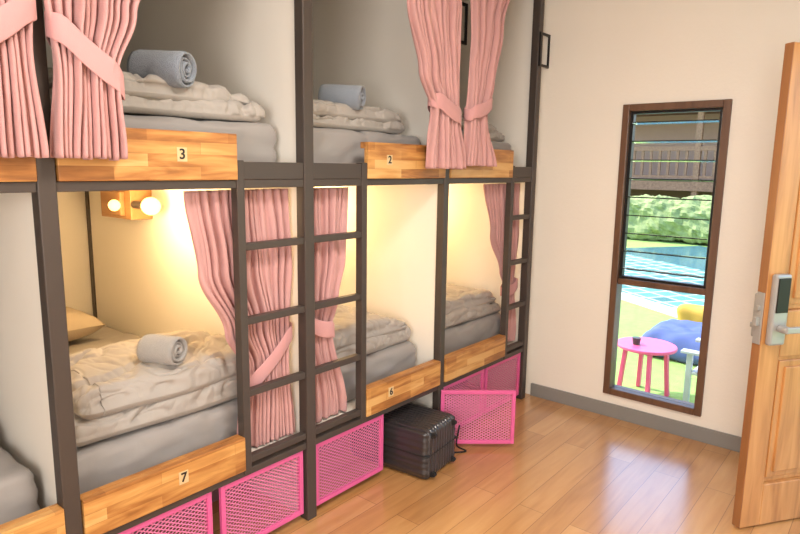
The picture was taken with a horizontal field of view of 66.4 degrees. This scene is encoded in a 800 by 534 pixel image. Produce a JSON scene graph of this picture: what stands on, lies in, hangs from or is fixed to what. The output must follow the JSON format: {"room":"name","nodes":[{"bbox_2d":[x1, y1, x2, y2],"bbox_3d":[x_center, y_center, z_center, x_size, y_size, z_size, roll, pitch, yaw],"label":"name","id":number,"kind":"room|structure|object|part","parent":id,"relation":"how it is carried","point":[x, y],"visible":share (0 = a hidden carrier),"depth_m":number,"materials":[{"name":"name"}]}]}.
{"room":"dormitory","nodes":[
{"label":"dormitory","id":0,"kind":"room"},
{"bbox_2d":[42,0,92,315],"bbox_3d":[-2.393,-0.409,3.362,0.150,2.750,5.524,9,12,39],"label":"wall","id":1,"kind":"structure","parent":0,"point":[71,205],"depth_m":3.77,"materials":[{"name":"beige paint"}]},
{"bbox_2d":[146,383,799,533],"bbox_3d":[-0.235,1.323,1.800,5.830,0.100,5.524,9,12,39],"label":"floor","id":2,"kind":"structure","parent":0,"point":[567,469],"depth_m":3.00,"materials":[{"name":"laminate"}]},
{"bbox_2d":[0,0,550,533],"bbox_3d":[-1.016,-0.338,3.048,2.371,2.750,4.010,9,12,39],"label":"bunk bed","id":3,"kind":"object","parent":2,"relation":"on","point":[414,230],"visible":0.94,"depth_m":2.77,"materials":[{"name":"brown metal"}]},
{"bbox_3d":[-1.332,-0.173,1.377,0.040,0.030,0.926,9,12,39],"label":"rail","id":4,"kind":"part","parent":3,"relation":"part of","materials":[{"name":"brown metal"}]},
{"bbox_2d":[0,446,39,524],"bbox_3d":[-2.134,0.681,2.184,1.852,0.205,0.918,9,12,39],"label":"mattress","id":5,"kind":"object","parent":3,"relation":"on","point":[18,489],"visible":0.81,"depth_m":1.91,"materials":[{"name":"grey fabric"}]},
{"bbox_2d":[0,0,48,157],"bbox_3d":[-1.127,-0.789,1.383,0.096,1.064,0.534,9,12,39],"label":"curtain","id":6,"kind":"object","parent":3,"relation":"hanging from","point":[23,134],"visible":1,"depth_m":1.58,"materials":[{"name":"pink fabric"}]},
{"bbox_3d":[-1.786,-0.240,2.395,1.938,2.748,0.024,9,12,39],"label":"partition panel","id":7,"kind":"part","parent":3,"relation":"part of","materials":[{"name":"white paint"}]},
{"bbox_3d":[-1.020,-0.127,1.764,0.052,2.750,0.052,9,12,39],"label":"post","id":8,"kind":"part","parent":3,"relation":"part of","materials":[{"name":"brown metal"}]},
{"bbox_3d":[-1.915,-0.468,3.766,0.040,2.750,0.040,9,12,39],"label":"post","id":9,"kind":"part","parent":3,"relation":"part of","materials":[{"name":"brown metal"}]},
{"bbox_2d":[43,0,139,160],"bbox_3d":[-0.778,-0.851,1.795,0.102,1.065,0.526,9,12,39],"label":"curtain","id":10,"kind":"object","parent":3,"relation":"hanging from","point":[88,40],"visible":1,"depth_m":1.71,"materials":[{"name":"pink fabric"}]},
{"bbox_2d":[100,190,160,219],"bbox_3d":[-1.434,-0.336,3.231,0.564,0.165,0.202,9,12,39],"label":"reading lamp","id":11,"kind":"object","parent":3,"relation":"attached to","point":[132,204],"visible":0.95,"depth_m":3.21,"materials":[{"name":"brown wood"}]},
{"bbox_3d":[-1.489,-0.321,3.186,0.060,0.060,0.060,9,12,39],"label":"light bulb","id":12,"kind":"part","parent":11,"relation":"part of","materials":[{"name":"white glass"}]},
{"bbox_2d":[131,201,141,208],"bbox_3d":[-1.351,-0.321,3.164,0.100,0.040,0.040,9,12,39],"label":"socket","id":13,"kind":"object","parent":11,"relation":"attached to","point":[134,204],"depth_m":3.15,"materials":[{"name":"brown metal"}]},
{"bbox_3d":[-1.259,-0.307,3.088,0.108,0.092,0.092,9,12,39],"label":"light bulb","id":14,"kind":"part","parent":11,"relation":"part of","materials":[{"name":"white glass"}]},
{"bbox_2d":[68,325,237,493],"bbox_3d":[-1.504,0.569,2.929,1.852,0.204,0.920,9,12,39],"label":"mattress","id":15,"kind":"object","parent":3,"relation":"on","point":[102,462],"visible":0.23,"depth_m":2.26,"materials":[{"name":"grey fabric"}]},
{"bbox_2d":[66,307,105,340],"bbox_3d":[-1.950,0.324,3.202,0.420,0.178,0.620,8,12,36],"label":"pillow","id":16,"kind":"object","parent":15,"relation":"on","point":[80,324],"visible":0.2,"depth_m":3.25,"materials":[{"name":"beige fabric"}]},
{"bbox_2d":[69,330,236,446],"bbox_3d":[-0.994,0.431,2.481,0.543,0.234,0.891,8,12,37],"label":"duvet","id":17,"kind":"object","parent":15,"relation":"on","point":[114,392],"visible":0.73,"depth_m":2.26,"materials":[{"name":"beige fabric"}]},
{"bbox_2d":[136,334,187,365],"bbox_3d":[-0.905,0.315,2.333,0.162,0.113,0.120,3,10,16],"label":"rolled towel","id":18,"kind":"object","parent":17,"relation":"on","point":[151,348],"visible":1,"depth_m":2.29,"materials":[{"name":"grey fabric"}]},
{"bbox_3d":[-0.867,1.018,2.159,0.018,0.297,0.462,9,12,39],"label":"storage door","id":19,"kind":"part","parent":3,"relation":"part of","materials":[{"name":"pink paint"}]},
{"bbox_2d":[130,499,206,533],"bbox_3d":[-0.867,1.018,2.159,0.003,0.265,0.428,9,12,39],"label":"grille","id":20,"kind":"object","parent":3,"relation":"attached to","point":[185,506],"depth_m":2.22,"materials":[{"name":"pink metal"}]},
{"bbox_3d":[-0.703,-0.286,2.121,0.040,0.030,0.932,9,12,39],"label":"rail","id":21,"kind":"part","parent":3,"relation":"part of","materials":[{"name":"brown metal"}]},
{"bbox_3d":[-0.723,-0.373,2.028,0.002,0.046,0.036,9,12,39],"label":"number plate","id":22,"kind":"part","parent":3,"relation":"part of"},
{"bbox_3d":[-0.769,0.748,2.175,0.002,0.046,0.036,9,12,39],"label":"number plate","id":23,"kind":"part","parent":3,"relation":"part of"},
{"bbox_3d":[-1.155,-0.354,3.142,1.938,2.748,0.024,9,12,39],"label":"partition panel","id":24,"kind":"part","parent":3,"relation":"part of","materials":[{"name":"white paint"}]},
{"bbox_2d":[124,115,276,161],"bbox_3d":[-1.490,-0.542,2.747,1.851,0.204,0.923,9,12,39],"label":"mattress","id":25,"kind":"object","parent":3,"relation":"on","point":[256,142],"visible":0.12,"depth_m":2.36,"materials":[{"name":"grey fabric"}]},
{"bbox_2d":[48,67,264,121],"bbox_3d":[-1.024,-0.644,2.315,0.616,0.155,0.853,9,12,39],"label":"duvet","id":26,"kind":"object","parent":25,"relation":"on","point":[151,95],"visible":0.32,"depth_m":2.20,"materials":[{"name":"beige fabric"}]},
{"bbox_2d":[127,49,196,87],"bbox_3d":[-0.841,-0.701,2.164,0.215,0.132,0.132,3,10,12],"label":"rolled towel","id":27,"kind":"object","parent":26,"relation":"on","point":[178,69],"visible":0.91,"depth_m":2.11,"materials":[{"name":"grey fabric"}]},
{"bbox_3d":[-0.719,0.826,2.303,0.040,0.028,0.932,9,12,39],"label":"rail","id":28,"kind":"part","parent":3,"relation":"part of","materials":[{"name":"brown wood"}]},
{"bbox_2d":[183,189,294,446],"bbox_3d":[-0.616,0.227,2.413,0.076,1.057,0.476,9,12,39],"label":"curtain","id":29,"kind":"object","parent":3,"relation":"hanging from","point":[208,212],"visible":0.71,"depth_m":2.45,"materials":[{"name":"pink fabric"}]},
{"bbox_3d":[-0.560,0.963,2.521,0.018,0.297,0.412,9,12,39],"label":"storage door","id":30,"kind":"part","parent":3,"relation":"part of","materials":[{"name":"pink paint"}]},
{"bbox_2d":[225,457,298,533],"bbox_3d":[-0.560,0.963,2.521,0.003,0.265,0.379,9,12,39],"label":"grille","id":31,"kind":"object","parent":3,"relation":"attached to","point":[291,516],"depth_m":2.52,"materials":[{"name":"pink metal"}]},
{"bbox_3d":[-0.389,-0.240,2.510,0.052,2.750,0.052,9,12,39],"label":"post","id":32,"kind":"part","parent":3,"relation":"part of","materials":[{"name":"brown metal"}]},
{"bbox_2d":[314,187,347,422],"bbox_3d":[-0.333,0.177,2.748,0.074,1.059,0.284,9,12,39],"label":"curtain","id":33,"kind":"object","parent":3,"relation":"hanging from","point":[330,204],"visible":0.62,"depth_m":2.73,"materials":[{"name":"pink fabric"}]},
{"bbox_2d":[318,420,379,498],"bbox_3d":[-0.237,0.905,2.904,0.003,0.265,0.424,9,12,39],"label":"grille","id":34,"kind":"object","parent":3,"relation":"attached to","point":[373,471],"depth_m":2.89,"materials":[{"name":"pink metal"}]},
{"bbox_3d":[-0.237,0.905,2.904,0.018,0.297,0.458,9,12,39],"label":"storage door","id":35,"kind":"part","parent":3,"relation":"part of","materials":[{"name":"pink paint"}]},
{"bbox_2d":[313,127,420,163],"bbox_3d":[-0.865,-0.654,3.484,1.849,0.204,0.898,9,12,39],"label":"mattress","id":36,"kind":"object","parent":3,"relation":"on","point":[330,145],"visible":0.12,"depth_m":2.80,"materials":[{"name":"grey fabric"}]},
{"bbox_2d":[313,99,404,133],"bbox_3d":[-0.423,-0.754,3.039,0.611,0.157,0.820,9,12,39],"label":"duvet","id":37,"kind":"object","parent":36,"relation":"on","point":[326,114],"visible":0.34,"depth_m":2.88,"materials":[{"name":"beige fabric"}]},
{"bbox_2d":[318,84,365,109],"bbox_3d":[-0.274,-0.800,2.882,0.215,0.120,0.120,3,10,12],"label":"rolled towel","id":38,"kind":"object","parent":37,"relation":"on","point":[354,96],"visible":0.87,"depth_m":2.83,"materials":[{"name":"grey fabric"}]},
{"bbox_3d":[-0.539,-0.464,3.870,1.938,2.748,0.024,9,12,39],"label":"partition panel","id":39,"kind":"part","parent":3,"relation":"part of","materials":[{"name":"white paint"}]},
{"bbox_3d":[-0.095,0.714,3.041,0.040,0.028,0.909,9,12,39],"label":"rail","id":40,"kind":"part","parent":3,"relation":"part of","materials":[{"name":"brown wood"}]},
{"bbox_2d":[340,340,415,400],"bbox_3d":[-0.881,0.457,3.666,1.849,0.204,0.899,9,12,39],"label":"mattress","id":41,"kind":"object","parent":3,"relation":"on","point":[383,363],"visible":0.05,"depth_m":3.19,"materials":[{"name":"grey fabric"}]},
{"bbox_2d":[333,304,410,358],"bbox_3d":[-0.389,0.342,3.238,0.543,0.182,0.875,9,12,39],"label":"duvet","id":42,"kind":"object","parent":41,"relation":"on","point":[382,332],"visible":0.42,"depth_m":3.17,"materials":[{"name":"beige fabric"}]},
{"bbox_3d":[-0.079,-0.398,2.858,0.040,0.030,0.909,9,12,39],"label":"rail","id":43,"kind":"part","parent":3,"relation":"part of","materials":[{"name":"brown metal"}]},
{"bbox_3d":[-0.048,-0.494,2.826,0.002,0.046,0.036,9,12,39],"label":"number plate","id":44,"kind":"part","parent":3,"relation":"part of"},
{"bbox_3d":[-0.044,0.618,3.032,0.002,0.046,0.036,9,12,39],"label":"number plate","id":45,"kind":"part","parent":3,"relation":"part of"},
{"bbox_2d":[407,0,465,168],"bbox_3d":[0.158,-1.012,2.903,0.092,1.079,0.580,9,12,39],"label":"curtain","id":46,"kind":"object","parent":3,"relation":"hanging from","point":[435,25],"visible":1,"depth_m":2.96,"materials":[{"name":"pink fabric"}]},
{"bbox_3d":[0.228,-0.351,3.239,0.045,2.750,0.045,9,12,39],"label":"post","id":47,"kind":"part","parent":3,"relation":"part of","materials":[{"name":"brown metal"}]},
{"bbox_2d":[444,374,480,423],"bbox_3d":[0.371,0.796,3.622,0.003,0.265,0.398,9,12,39],"label":"grille","id":48,"kind":"object","parent":3,"relation":"attached to","point":[470,377],"depth_m":3.64,"materials":[{"name":"pink metal"}]},
{"bbox_3d":[0.371,0.796,3.622,0.018,0.297,0.432,9,12,39],"label":"storage door","id":49,"kind":"part","parent":3,"relation":"part of","materials":[{"name":"pink paint"}]},
{"bbox_3d":[0.310,-1.250,3.129,0.010,0.203,0.110,9,12,39],"label":"bracket frame","id":50,"kind":"part","parent":3,"relation":"part of","materials":[{"name":"black metal"}]},
{"bbox_2d":[444,312,500,354],"bbox_3d":[-0.267,0.347,4.394,1.853,0.204,0.894,9,12,39],"label":"mattress","id":51,"kind":"object","parent":3,"relation":"on","point":[467,333],"visible":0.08,"depth_m":3.83,"materials":[{"name":"grey fabric"}]},
{"bbox_2d":[445,284,500,328],"bbox_3d":[0.225,0.236,3.957,0.531,0.175,0.868,9,12,39],"label":"duvet","id":52,"kind":"object","parent":51,"relation":"on","point":[463,304],"visible":0.36,"depth_m":3.90,"materials":[{"name":"beige fabric"}]},
{"bbox_3d":[0.431,0.833,3.395,0.414,0.310,0.018,1,9,-2],"label":"storage door","id":53,"kind":"part","parent":3,"relation":"part of","materials":[{"name":"pink paint"}]},
{"bbox_2d":[444,394,511,439],"bbox_3d":[0.431,0.833,3.395,0.381,0.278,0.003,1,9,-2],"label":"grille","id":54,"kind":"object","parent":3,"relation":"attached to","point":[510,426],"depth_m":3.39,"materials":[{"name":"pink metal"}]},
{"bbox_3d":[0.520,0.604,3.768,0.040,0.028,0.905,9,12,39],"label":"rail","id":55,"kind":"part","parent":3,"relation":"part of","materials":[{"name":"brown wood"}]},
{"bbox_2d":[463,0,509,166],"bbox_3d":[0.503,-1.081,3.308,0.090,1.063,0.484,9,12,39],"label":"curtain","id":56,"kind":"object","parent":3,"relation":"hanging from","point":[487,16],"visible":0.97,"depth_m":3.21,"materials":[{"name":"pink fabric"}]},
{"bbox_3d":[0.093,-0.584,4.653,1.991,2.748,0.096,9,12,39],"label":"partition panel","id":57,"kind":"part","parent":3,"relation":"part of","materials":[{"name":"beige paint"}]},
{"bbox_3d":[0.536,-0.508,3.585,0.040,0.030,0.905,9,12,39],"label":"rail","id":58,"kind":"part","parent":3,"relation":"part of","materials":[{"name":"brown metal"}]},
{"bbox_2d":[491,141,510,149],"bbox_3d":[-0.250,-0.764,4.210,1.851,0.204,0.899,9,12,39],"label":"mattress","id":59,"kind":"object","parent":3,"relation":"on","point":[496,145],"visible":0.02,"depth_m":3.84,"materials":[{"name":"grey fabric"}]},
{"bbox_2d":[461,116,504,141],"bbox_3d":[0.213,-0.856,3.781,0.584,0.136,0.840,9,12,39],"label":"duvet","id":60,"kind":"object","parent":59,"relation":"on","point":[495,135],"visible":0.02,"depth_m":3.81,"materials":[{"name":"beige fabric"}]},
{"bbox_2d":[483,183,519,342],"bbox_3d":[0.628,0.000,3.887,0.076,1.051,0.445,9,12,39],"label":"curtain","id":61,"kind":"object","parent":3,"relation":"hanging from","point":[494,194],"visible":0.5,"depth_m":3.86,"materials":[{"name":"pink fabric"}]},
{"bbox_3d":[0.664,0.744,3.968,0.018,0.297,0.430,9,12,39],"label":"storage door","id":62,"kind":"part","parent":3,"relation":"part of","materials":[{"name":"pink paint"}]},
{"bbox_2d":[487,357,517,406],"bbox_3d":[0.664,0.744,3.968,0.003,0.265,0.396,9,12,39],"label":"grille","id":63,"kind":"object","parent":3,"relation":"attached to","point":[494,366],"depth_m":3.97,"materials":[{"name":"pink metal"}]},
{"bbox_3d":[0.841,-0.461,3.965,0.052,2.750,0.052,9,12,39],"label":"post","id":64,"kind":"part","parent":3,"relation":"part of","materials":[{"name":"brown metal"}]},
{"bbox_3d":[0.904,-1.356,3.828,0.010,0.203,0.126,9,12,39],"label":"bracket frame","id":65,"kind":"part","parent":3,"relation":"part of","materials":[{"name":"black metal"}]},
{"bbox_2d":[350,403,466,478],"bbox_3d":[0.051,0.891,3.317,0.528,0.268,0.429,7,11,33],"label":"suitcase","id":66,"kind":"object","parent":2,"relation":"on","point":[418,441],"visible":0.7,"depth_m":3.12,"materials":[{"name":"black plastic"}]},
{"bbox_2d":[525,0,799,436],"bbox_3d":[0.990,-0.473,4.055,4.150,2.750,0.120,9,12,39],"label":"wall","id":67,"kind":"structure","parent":0,"point":[605,56],"depth_m":3.60,"materials":[{"name":"beige paint"}]},
{"bbox_2d":[530,383,740,452],"bbox_3d":[1.667,0.958,3.610,1.980,0.088,0.015,9,12,39],"label":"baseboard","id":68,"kind":"structure","parent":67,"relation":"attached to","point":[679,428],"depth_m":3.75,"materials":[{"name":"grey wood"}]},
{"bbox_2d":[603,99,732,416],"bbox_3d":[1.555,-0.051,3.601,0.579,1.781,0.100,9,12,39],"label":"window","id":69,"kind":"structure","parent":67,"relation":"in","point":[724,106],"depth_m":3.57,"materials":[{"name":"brown wood"}]},
{"bbox_3d":[1.525,0.035,3.580,0.465,0.006,0.006,9,12,39],"label":"blade rail","id":70,"kind":"part","parent":69,"relation":"part of","materials":[{"name":"black metal"}]},
{"bbox_3d":[1.527,-0.072,3.562,0.465,0.006,0.006,9,12,39],"label":"blade rail","id":71,"kind":"part","parent":69,"relation":"part of","materials":[{"name":"black metal"}]},
{"bbox_3d":[1.556,0.032,3.617,0.461,0.011,0.090,9,12,39],"label":"louvre blade","id":72,"kind":"part","parent":69,"relation":"part of","materials":[{"name":"clear glass"}]},
{"bbox_3d":[1.528,-0.179,3.545,0.465,0.006,0.006,9,12,39],"label":"blade rail","id":73,"kind":"part","parent":69,"relation":"part of","materials":[{"name":"black metal"}]},
{"bbox_3d":[1.557,-0.074,3.599,0.461,0.011,0.090,9,12,39],"label":"louvre blade","id":74,"kind":"part","parent":69,"relation":"part of","materials":[{"name":"clear glass"}]},
{"bbox_3d":[1.559,-0.181,3.582,0.461,0.011,0.090,9,12,39],"label":"louvre blade","id":75,"kind":"part","parent":69,"relation":"part of","materials":[{"name":"clear glass"}]},
{"bbox_3d":[1.530,-0.286,3.527,0.465,0.006,0.006,9,12,39],"label":"blade rail","id":76,"kind":"part","parent":69,"relation":"part of","materials":[{"name":"black metal"}]},
{"bbox_3d":[1.531,-0.393,3.510,0.465,0.006,0.006,9,12,39],"label":"blade rail","id":77,"kind":"part","parent":69,"relation":"part of","materials":[{"name":"black metal"}]},
{"bbox_3d":[1.533,-0.500,3.492,0.465,0.006,0.006,9,12,39],"label":"blade rail","id":78,"kind":"part","parent":69,"relation":"part of","materials":[{"name":"black metal"}]},
{"bbox_3d":[1.534,-0.607,3.475,0.465,0.006,0.006,9,12,39],"label":"blade rail","id":79,"kind":"part","parent":69,"relation":"part of","materials":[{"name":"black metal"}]},
{"bbox_3d":[1.563,-0.502,3.529,0.461,0.011,0.090,9,12,39],"label":"louvre blade","id":80,"kind":"part","parent":69,"relation":"part of","materials":[{"name":"clear glass"}]},
{"bbox_3d":[1.536,-0.714,3.457,0.465,0.006,0.006,9,12,39],"label":"blade rail","id":81,"kind":"part","parent":69,"relation":"part of","materials":[{"name":"black metal"}]},
{"bbox_3d":[1.565,-0.609,3.512,0.461,0.011,0.090,9,12,39],"label":"louvre blade","id":82,"kind":"part","parent":69,"relation":"part of","materials":[{"name":"clear glass"}]},
{"bbox_3d":[1.567,-0.716,3.494,0.461,0.011,0.090,9,12,39],"label":"louvre blade","id":83,"kind":"part","parent":69,"relation":"part of","materials":[{"name":"clear glass"}]},
{"bbox_3d":[1.538,-0.821,3.440,0.465,0.006,0.006,9,12,39],"label":"blade rail","id":84,"kind":"part","parent":69,"relation":"part of","materials":[{"name":"black metal"}]},
{"bbox_3d":[1.568,-0.823,3.477,0.461,0.011,0.090,9,12,39],"label":"louvre blade","id":85,"kind":"part","parent":69,"relation":"part of","materials":[{"name":"clear glass"}]},
{"bbox_2d":[732,42,799,528],"bbox_3d":[1.885,0.130,2.609,0.846,2.037,0.186,-1,9,-11],"label":"door","id":86,"kind":"structure","parent":67,"relation":"in","point":[768,475],"depth_m":2.58,"materials":[{"name":"brown wood"}]},
{"bbox_3d":[1.481,0.213,2.539,0.023,0.220,0.037,-2,10,-16],"label":"latch plate","id":87,"kind":"part","parent":86,"relation":"part of","materials":[{"name":"silver metal"}]},
{"bbox_3d":[1.712,0.659,2.679,0.255,0.580,0.030,-2,10,-16],"label":"raised panel","id":88,"kind":"part","parent":86,"relation":"part of","materials":[{"name":"brown wood"}]},
{"bbox_3d":[1.604,0.256,2.506,0.103,0.032,0.047,-2,10,-16],"label":"lever","id":89,"kind":"part","parent":86,"relation":"part of","materials":[{"name":"silver metal"}]},
{"bbox_3d":[1.726,-0.290,2.524,0.255,0.945,0.030,-2,10,-16],"label":"raised panel","id":90,"kind":"part","parent":86,"relation":"part of","materials":[{"name":"brown wood"}]},
{"label":"outside","id":91,"kind":"structure","parent":0,"visible":0},
{"bbox_2d":[615,238,706,402],"bbox_3d":[5.246,-0.160,12.680,36.000,0.100,42.000,9,12,39],"label":"lawn","id":92,"kind":"structure","parent":91,"point":[635,320],"depth_m":5.83,"materials":[{"name":"plant"}]},
{"bbox_2d":[617,337,677,396],"bbox_3d":[1.944,0.813,4.861,0.450,0.413,0.450,9,12,39],"label":"side table","id":93,"kind":"object","parent":92,"relation":"on","point":[651,347],"visible":0.87,"depth_m":4.81,"materials":[{"name":"pink plastic"}]},
{"bbox_3d":[1.779,0.817,4.895,0.060,0.389,0.062,9,12,39],"label":"leg","id":94,"kind":"part","parent":93,"relation":"part of","materials":[{"name":"pink plastic"}]},
{"bbox_2d":[632,336,640,344],"bbox_3d":[1.873,0.582,4.820,0.091,0.055,0.067,-3,10,-21],"label":"cup","id":95,"kind":"object","parent":93,"relation":"on","point":[636,340],"visible":1,"depth_m":4.79,"materials":[{"name":"ceramic"}]},
{"bbox_3d":[1.976,0.798,5.025,0.046,0.390,0.075,9,12,39],"label":"leg","id":96,"kind":"part","parent":93,"relation":"part of","materials":[{"name":"pink plastic"}]},
{"bbox_3d":[1.911,0.851,4.701,0.046,0.390,0.075,9,12,39],"label":"leg","id":97,"kind":"part","parent":93,"relation":"part of","materials":[{"name":"pink plastic"}]},
{"bbox_3d":[2.108,0.832,4.831,0.060,0.389,0.062,9,12,39],"label":"leg","id":98,"kind":"part","parent":93,"relation":"part of","materials":[{"name":"pink plastic"}]},
{"bbox_2d":[621,246,706,317],"bbox_3d":[5.707,0.301,9.354,5.600,0.079,9.400,-2,10,-17],"label":"swimming pool","id":99,"kind":"object","parent":92,"relation":"on","point":[666,302],"visible":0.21,"depth_m":10.28,"materials":[{"name":"blue liquid"}]},
{"bbox_2d":[627,194,711,243],"bbox_3d":[7.358,-1.174,15.023,12.163,1.202,1.128,9,12,39],"label":"hedge","id":100,"kind":"object","parent":92,"relation":"on","point":[638,206],"visible":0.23,"depth_m":15.12,"materials":[{"name":"green plant"}]},
{"bbox_2d":[642,319,701,365],"bbox_3d":[2.875,0.716,5.994,0.860,0.266,0.889,9,12,39],"label":"bean bag","id":101,"kind":"object","parent":92,"relation":"on","point":[681,333],"visible":0.36,"depth_m":5.82,"materials":[{"name":"fabric"}]},
{"bbox_2d":[630,111,719,198],"bbox_3d":[10.118,-3.040,18.867,16.000,3.720,6.700,9,12,39],"label":"building","id":102,"kind":"structure","parent":92,"relation":"on","point":[694,130],"depth_m":18.99,"materials":[{"name":"brown wood"}]},
{"bbox_3d":[8.304,-2.852,16.698,15.000,0.880,0.120,9,12,39],"label":"railing","id":103,"kind":"part","parent":102,"relation":"part of","materials":[{"name":"brown wood"}]},
{"bbox_3d":[8.170,-2.636,16.851,0.150,3.520,0.150,9,12,39],"label":"veranda post","id":104,"kind":"part","parent":102,"relation":"part of","materials":[{"name":"brown wood"}]},
{"bbox_2d":[677,304,703,321],"bbox_3d":[3.231,0.581,6.597,0.459,0.327,0.242,9,12,39],"label":"cushion","id":105,"kind":"object","parent":92,"relation":"on","point":[692,312],"visible":0.29,"depth_m":6.57,"materials":[{"name":"yellow fabric"}]},
{"bbox_2d":[681,338,700,401],"bbox_3d":[2.453,0.755,4.633,0.506,0.621,0.480,9,12,39],"label":"garden chair","id":106,"kind":"object","parent":92,"relation":"on","point":[690,353],"visible":0.15,"depth_m":4.59,"materials":[{"name":"grey plastic"}]},
{"bbox_3d":[2.175,0.855,4.619,0.040,0.420,0.040,9,12,39],"label":"leg","id":107,"kind":"part","parent":106,"relation":"part of","materials":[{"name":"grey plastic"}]},
{"bbox_3d":[2.293,0.655,4.489,0.420,0.020,0.080,9,12,39],"label":"armrest","id":108,"kind":"part","parent":106,"relation":"part of","materials":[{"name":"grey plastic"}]},
{"bbox_3d":[2.442,0.788,4.646,0.320,0.030,0.440,9,12,39],"label":"seat","id":109,"kind":"part","parent":106,"relation":"part of","materials":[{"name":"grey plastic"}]}
]}

